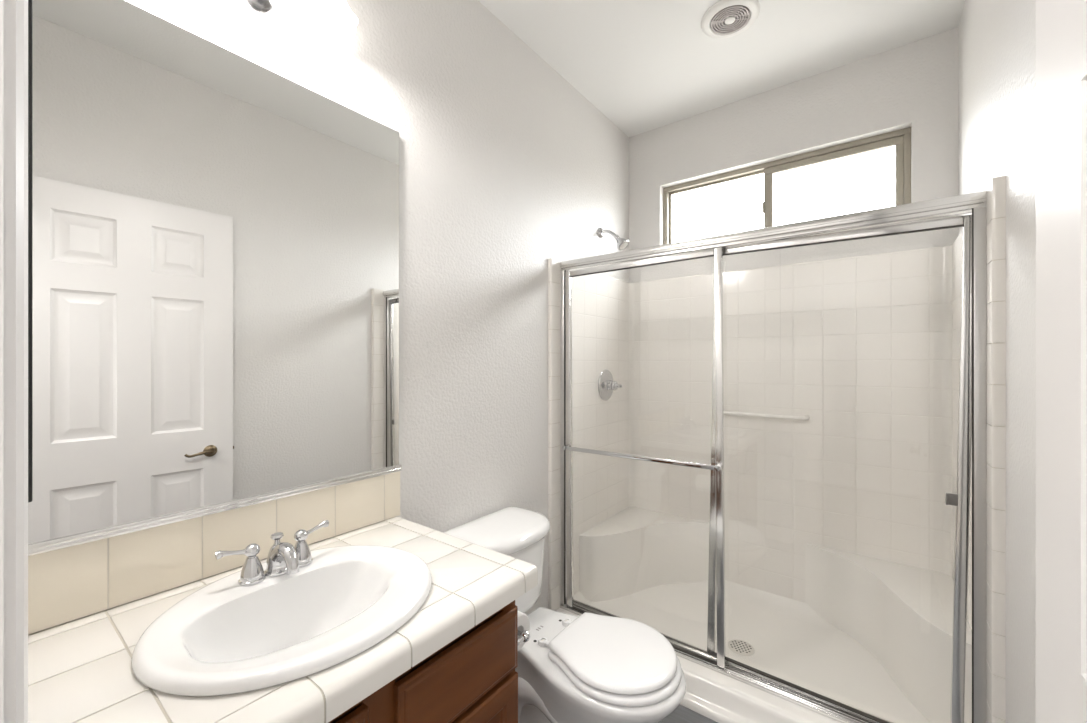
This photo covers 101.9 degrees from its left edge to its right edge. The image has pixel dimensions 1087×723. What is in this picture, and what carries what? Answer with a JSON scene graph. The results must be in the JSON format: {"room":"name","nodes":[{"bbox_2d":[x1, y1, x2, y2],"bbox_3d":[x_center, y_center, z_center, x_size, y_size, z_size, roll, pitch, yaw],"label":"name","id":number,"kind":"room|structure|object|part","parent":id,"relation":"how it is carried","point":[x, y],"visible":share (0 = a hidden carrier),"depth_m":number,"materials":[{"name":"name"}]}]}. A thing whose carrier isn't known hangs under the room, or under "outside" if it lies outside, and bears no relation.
{"room":"bathroom","nodes":[
{"label":"bathroom","id":0,"kind":"room"},
{"bbox_2d":[215,520,328,585],"bbox_3d":[-0.583,0.435,0.990,0.117,0.088,0.236,0,0,37],"label":"faucet","id":1,"kind":"object","parent":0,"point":[283,558],"visible":1,"depth_m":0.97,"materials":[{"name":"silver metal"}]},
{"bbox_3d":[-0.654,0.412,0.947,0.031,0.034,0.082,0,0,37],"label":"lever","id":2,"kind":"part","parent":1,"relation":"part of","materials":[{"name":"silver metal"}]},
{"bbox_3d":[-0.639,0.454,0.967,0.051,0.052,0.051,0,0,37],"label":"handle","id":3,"kind":"part","parent":1,"relation":"part of","materials":[{"name":"silver metal"}]},
{"bbox_3d":[-0.611,0.404,1.011,0.027,0.026,0.027,0,0,37],"label":"lift knob","id":4,"kind":"part","parent":1,"relation":"part of","materials":[{"name":"silver metal"}]},
{"bbox_3d":[-0.583,0.442,0.990,0.117,0.075,0.055,0,0,37],"label":"spout","id":5,"kind":"part","parent":1,"relation":"part of","materials":[{"name":"silver metal"}]},
{"bbox_3d":[-0.577,0.454,1.049,0.051,0.052,0.051,0,0,37],"label":"handle","id":6,"kind":"part","parent":1,"relation":"part of","materials":[{"name":"silver metal"}]},
{"bbox_3d":[-0.561,0.412,1.070,0.031,0.034,0.082,0,0,37],"label":"lever","id":7,"kind":"part","parent":1,"relation":"part of","materials":[{"name":"silver metal"}]},
{"bbox_2d":[125,0,628,614],"bbox_3d":[-0.307,-0.060,1.765,0.120,2.720,2.655,0,0,37],"label":"wall","id":8,"kind":"structure","parent":0,"point":[506,168],"depth_m":1.69,"materials":[{"name":"white paint"}]},
{"bbox_2d":[28,471,399,634],"bbox_3d":[-0.725,0.427,1.103,0.012,0.144,0.843,0,0,37],"label":"backsplash","id":9,"kind":"structure","parent":8,"relation":"attached to","point":[68,584],"depth_m":0.98,"materials":[{"name":"beige tile"}]},
{"bbox_2d":[28,0,401,555],"bbox_3d":[-0.722,-0.196,1.102,0.018,1.102,0.845,0,0,37],"label":"wall mirror","id":10,"kind":"object","parent":8,"relation":"attached to","point":[216,233],"visible":1,"depth_m":1.00,"materials":[{"name":"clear mirror"}]},
{"bbox_2d":[242,0,357,39],"bbox_3d":[-0.661,-0.922,1.034,0.197,0.224,0.449,0,0,37],"label":"vanity light","id":11,"kind":"object","parent":8,"relation":"attached to","point":[329,19],"visible":1,"depth_m":1.17,"materials":[{"name":"white glass"}]},
{"bbox_3d":[-0.570,-0.951,1.136,0.166,0.120,0.166,0,0,15],"label":"lamp shade","id":12,"kind":"part","parent":11,"relation":"part of","materials":[{"name":"white glass"}]},
{"bbox_3d":[-0.570,-0.967,1.136,0.056,0.086,0.056,0,0,37],"label":"bulb","id":13,"kind":"part","parent":11,"relation":"part of","materials":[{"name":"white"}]},
{"bbox_2d":[548,258,560,610],"bbox_3d":[0.054,0.404,2.129,0.018,1.792,0.082,0,0,37],"label":"trim","id":14,"kind":"structure","parent":8,"relation":"attached to","point":[554,269],"depth_m":2.11,"materials":[{"name":"tile"}]},
{"bbox_2d":[597,228,628,250],"bbox_3d":[0.390,-0.686,2.442,0.174,0.147,0.072,0,0,37],"label":"shower","id":15,"kind":"object","parent":8,"relation":"attached to","point":[622,243],"visible":1,"depth_m":2.42,"materials":[{"name":"silver metal"}]},
{"bbox_3d":[0.366,-0.712,2.460,0.109,0.062,0.019,0,0,37],"label":"arm","id":16,"kind":"part","parent":15,"relation":"part of","materials":[{"name":"silver metal"}]},
{"bbox_2d":[562,247,725,669],"bbox_3d":[0.392,0.373,1.906,0.741,1.635,0.058,0,0,37],"label":"sliding shower door","id":17,"kind":"structure","parent":8,"relation":"attached to","point":[717,252],"depth_m":1.74,"materials":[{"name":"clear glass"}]},
{"bbox_3d":[0.400,-0.428,1.926,0.672,0.032,0.017,0,0,37],"label":"rail","id":18,"kind":"part","parent":17,"relation":"part of","materials":[{"name":"silver metal"}]},
{"bbox_3d":[0.409,1.183,1.919,0.672,0.014,0.017,0,0,37],"label":"rail","id":19,"kind":"part","parent":17,"relation":"part of","materials":[{"name":"silver metal"}]},
{"bbox_2d":[560,191,986,722],"bbox_3d":[0.688,0.354,1.728,1.485,1.686,0.069,0,0,37],"label":"shower door frame","id":20,"kind":"object","parent":8,"relation":"attached to","point":[973,203],"visible":0.82,"depth_m":1.45,"materials":[{"name":"silver metal"}]},
{"bbox_2d":[660,704,717,722],"bbox_3d":[0.380,1.350,1.311,1.725,0.100,2.750,0,0,37],"label":"floor","id":21,"kind":"structure","parent":0,"point":[681,714],"depth_m":1.61,"materials":[{"name":"grey tile"}]},
{"bbox_2d":[328,600,517,722],"bbox_3d":[-0.519,0.924,0.928,0.551,0.752,0.814,0,0,37],"label":"vanity cabinet","id":22,"kind":"object","parent":21,"relation":"on","point":[473,678],"visible":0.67,"depth_m":0.94,"materials":[{"name":"brown wood"}]},
{"bbox_2d":[28,517,537,722],"bbox_3d":[-0.496,0.523,0.929,0.585,0.047,0.844,0,0,37],"label":"countertop","id":23,"kind":"structure","parent":22,"relation":"on","point":[80,670],"depth_m":0.77,"materials":[{"name":"tile"}]},
{"bbox_2d":[132,545,431,696],"bbox_3d":[-0.490,0.553,0.907,0.472,0.152,0.524,0,0,37],"label":"sink","id":24,"kind":"object","parent":23,"relation":"in","point":[226,637],"visible":0.99,"depth_m":0.88,"materials":[{"name":"white ceramic"}]},
{"bbox_3d":[-0.409,0.674,0.634,0.020,0.149,0.338,0,0,37],"label":"drawer","id":25,"kind":"part","parent":22,"relation":"part of","materials":[{"name":"brown wood"}]},
{"bbox_3d":[-0.169,0.674,0.951,0.020,0.149,0.339,0,0,37],"label":"drawer","id":26,"kind":"part","parent":22,"relation":"part of","materials":[{"name":"brown wood"}]},
{"bbox_3d":[-0.169,0.974,0.951,0.020,0.422,0.339,0,0,37],"label":"cabinet door","id":27,"kind":"part","parent":22,"relation":"part of","materials":[{"name":"brown wood"}]},
{"bbox_2d":[518,630,529,644],"bbox_3d":[-0.117,0.718,1.179,0.176,0.036,0.071,0,0,37],"label":"paper holder","id":28,"kind":"object","parent":22,"relation":"attached to","point":[524,635],"visible":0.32,"depth_m":1.15,"materials":[{"name":"silver metal"}]},
{"bbox_2d":[518,611,529,650],"bbox_3d":[-0.104,0.718,1.197,0.100,0.094,0.094,0,0,37],"label":"toilet paper roll","id":29,"kind":"object","parent":28,"relation":"on","point":[523,620],"visible":0.16,"depth_m":1.18,"materials":[{"name":"white paper"}]},
{"bbox_2d":[443,507,685,722],"bbox_3d":[0.064,0.948,1.465,0.810,0.704,0.414,0,0,37],"label":"toilet","id":30,"kind":"object","parent":21,"relation":"on","point":[587,667],"visible":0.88,"depth_m":1.34,"materials":[{"name":"white ceramic"}]},
{"bbox_3d":[-0.149,0.622,1.626,0.276,0.050,0.414,0,0,37],"label":"tank lid","id":31,"kind":"part","parent":30,"relation":"part of","materials":[{"name":"white ceramic"}]},
{"bbox_3d":[-0.155,0.781,1.630,0.250,0.266,0.374,0,0,37],"label":"tank","id":32,"kind":"part","parent":30,"relation":"part of","materials":[{"name":"white ceramic"}]},
{"bbox_3d":[0.125,1.107,1.419,0.656,0.386,0.372,0,0,37],"label":"bowl","id":33,"kind":"part","parent":30,"relation":"part of","materials":[{"name":"white ceramic"}]},
{"bbox_3d":[0.220,0.875,1.347,0.364,0.021,0.342,0,0,37],"label":"seat","id":34,"kind":"part","parent":30,"relation":"part of","materials":[{"name":"white plastic"}]},
{"bbox_3d":[0.226,0.903,1.342,0.373,0.020,0.352,0,0,37],"label":"seat","id":35,"kind":"part","parent":30,"relation":"part of","materials":[{"name":"white plastic"}]},
{"bbox_2d":[556,202,986,722],"bbox_3d":[0.877,0.402,1.968,1.524,1.797,0.902,0,0,37],"label":"shower stall","id":36,"kind":"object","parent":21,"relation":"on","point":[841,375],"visible":0.87,"depth_m":2.17,"materials":[{"name":"tile"}]},
{"bbox_2d":[598,370,621,400],"bbox_3d":[0.396,0.132,2.490,0.102,0.176,0.176,0,0,37],"label":"shower valve","id":37,"kind":"object","parent":36,"relation":"attached to","point":[606,385],"visible":1,"depth_m":2.48,"materials":[{"name":"silver metal"}]},
{"bbox_3d":[0.403,0.133,2.485,0.084,0.056,0.055,0,0,37],"label":"handle","id":38,"kind":"part","parent":37,"relation":"part of","materials":[{"name":"silver metal"}]},
{"bbox_3d":[0.579,1.079,2.373,0.538,0.351,0.594,0,0,37],"label":"corner seat","id":39,"kind":"part","parent":36,"relation":"part of","materials":[{"name":"white plastic"}]},
{"bbox_3d":[1.339,1.079,1.798,0.538,0.351,0.594,0,0,37],"label":"corner seat","id":40,"kind":"part","parent":36,"relation":"part of","materials":[{"name":"white plastic"}]},
{"bbox_2d":[478,0,964,136],"bbox_3d":[0.379,-1.470,1.309,1.725,0.100,2.755,0,0,37],"label":"ceiling","id":41,"kind":"structure","parent":0,"point":[646,65],"depth_m":1.96,"materials":[{"name":"white paint"}]},
{"bbox_2d":[701,0,759,38],"bbox_3d":[0.768,-1.411,1.816,0.224,0.018,0.224,0,0,37],"label":"ceiling vent","id":42,"kind":"object","parent":41,"relation":"in","point":[725,18],"visible":1,"depth_m":1.80,"materials":[{"name":"white plastic"}]},
{"bbox_2d":[710,5,749,33],"bbox_3d":[0.768,-1.409,1.816,0.151,0.015,0.151,0,0,37],"label":"grille","id":43,"kind":"object","parent":42,"relation":"attached to","point":[727,19],"depth_m":1.81,"materials":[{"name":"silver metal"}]},
{"bbox_2d":[629,27,957,282],"bbox_3d":[1.192,-0.060,2.384,1.765,2.720,0.140,0,0,37],"label":"wall","id":44,"kind":"structure","parent":0,"point":[914,85],"depth_m":2.17,"materials":[{"name":"white paint"}]},
{"bbox_2d":[663,127,910,243],"bbox_3d":[1.215,-0.856,2.370,1.169,0.421,0.054,0,0,37],"label":"window","id":45,"kind":"structure","parent":44,"relation":"in","point":[901,139],"depth_m":2.25,"materials":[{"name":"beige metal"}]},
{"bbox_2d":[669,170,763,242],"bbox_3d":[0.998,-0.856,2.550,0.554,0.369,0.016,0,0,37],"label":"window pane","id":46,"kind":"object","parent":45,"relation":"attached to","point":[757,172],"depth_m":2.59,"materials":[{"name":"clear glass"}]},
{"bbox_3d":[1.423,-0.854,2.202,0.583,0.366,0.024,0,0,37],"label":"sash","id":47,"kind":"part","parent":45,"relation":"part of","materials":[{"name":"beige glass"}]},
{"bbox_2d":[958,0,1035,722],"bbox_3d":[1.042,-0.060,0.822,0.120,2.720,2.532,0,0,37],"label":"wall","id":48,"kind":"structure","parent":0,"point":[997,38],"depth_m":1.12,"materials":[{"name":"white paint"}]},
{"bbox_2d":[707,215,971,722],"bbox_3d":[0.963,0.367,1.528,0.778,1.632,0.030,0,0,37],"label":"sliding shower door","id":49,"kind":"structure","parent":48,"relation":"attached to","point":[961,499],"depth_m":1.32,"materials":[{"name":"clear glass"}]},
{"bbox_3d":[0.955,1.171,1.542,0.689,0.022,0.017,0,0,37],"label":"rail","id":50,"kind":"part","parent":49,"relation":"part of","materials":[{"name":"silver metal"}]},
{"bbox_3d":[0.979,-0.428,1.524,0.689,0.040,0.017,0,0,37],"label":"rail","id":51,"kind":"part","parent":49,"relation":"part of","materials":[{"name":"silver metal"}]},
{"bbox_3d":[1.223,0.412,1.320,0.029,0.035,0.014,0,0,37],"label":"finger pull","id":52,"kind":"part","parent":49,"relation":"part of","materials":[{"name":"grey metal"}]},
{"bbox_2d":[986,175,1005,722],"bbox_3d":[1.253,0.400,1.223,0.026,1.800,0.082,0,0,37],"label":"trim","id":53,"kind":"structure","parent":48,"relation":"attached to","point":[996,188],"depth_m":1.19,"materials":[{"name":"tile"}]},
{"bbox_3d":[-0.367,-0.060,0.223,1.645,2.720,0.123,0,0,37],"label":"wall","id":54,"kind":"structure","parent":0,"visible":0},
{"bbox_2d":[0,0,27,722],"bbox_3d":[-0.135,0.235,0.057,0.827,2.130,0.138,0,0,37],"label":"trim","id":55,"kind":"structure","parent":54,"relation":"attached to","point":[13,13],"depth_m":0.32,"materials":[{"name":"white paint"}]},
{"bbox_2d":[28,0,32,502],"bbox_3d":[-0.429,-0.442,0.361,0.004,1.116,0.014,0,0,37],"label":"strip","id":56,"kind":"object","parent":54,"relation":"attached to","point":[30,2],"visible":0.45,"depth_m":0.36,"materials":[{"name":"black rubber"}]},
{"bbox_2d":[1036,0,1086,722],"bbox_3d":[0.418,0.272,0.235,0.078,2.033,0.830,0,0,33],"label":"door","id":57,"kind":"structure","parent":54,"relation":"in","point":[1061,25],"depth_m":0.51,"materials":[{"name":"white paint"}]}
]}

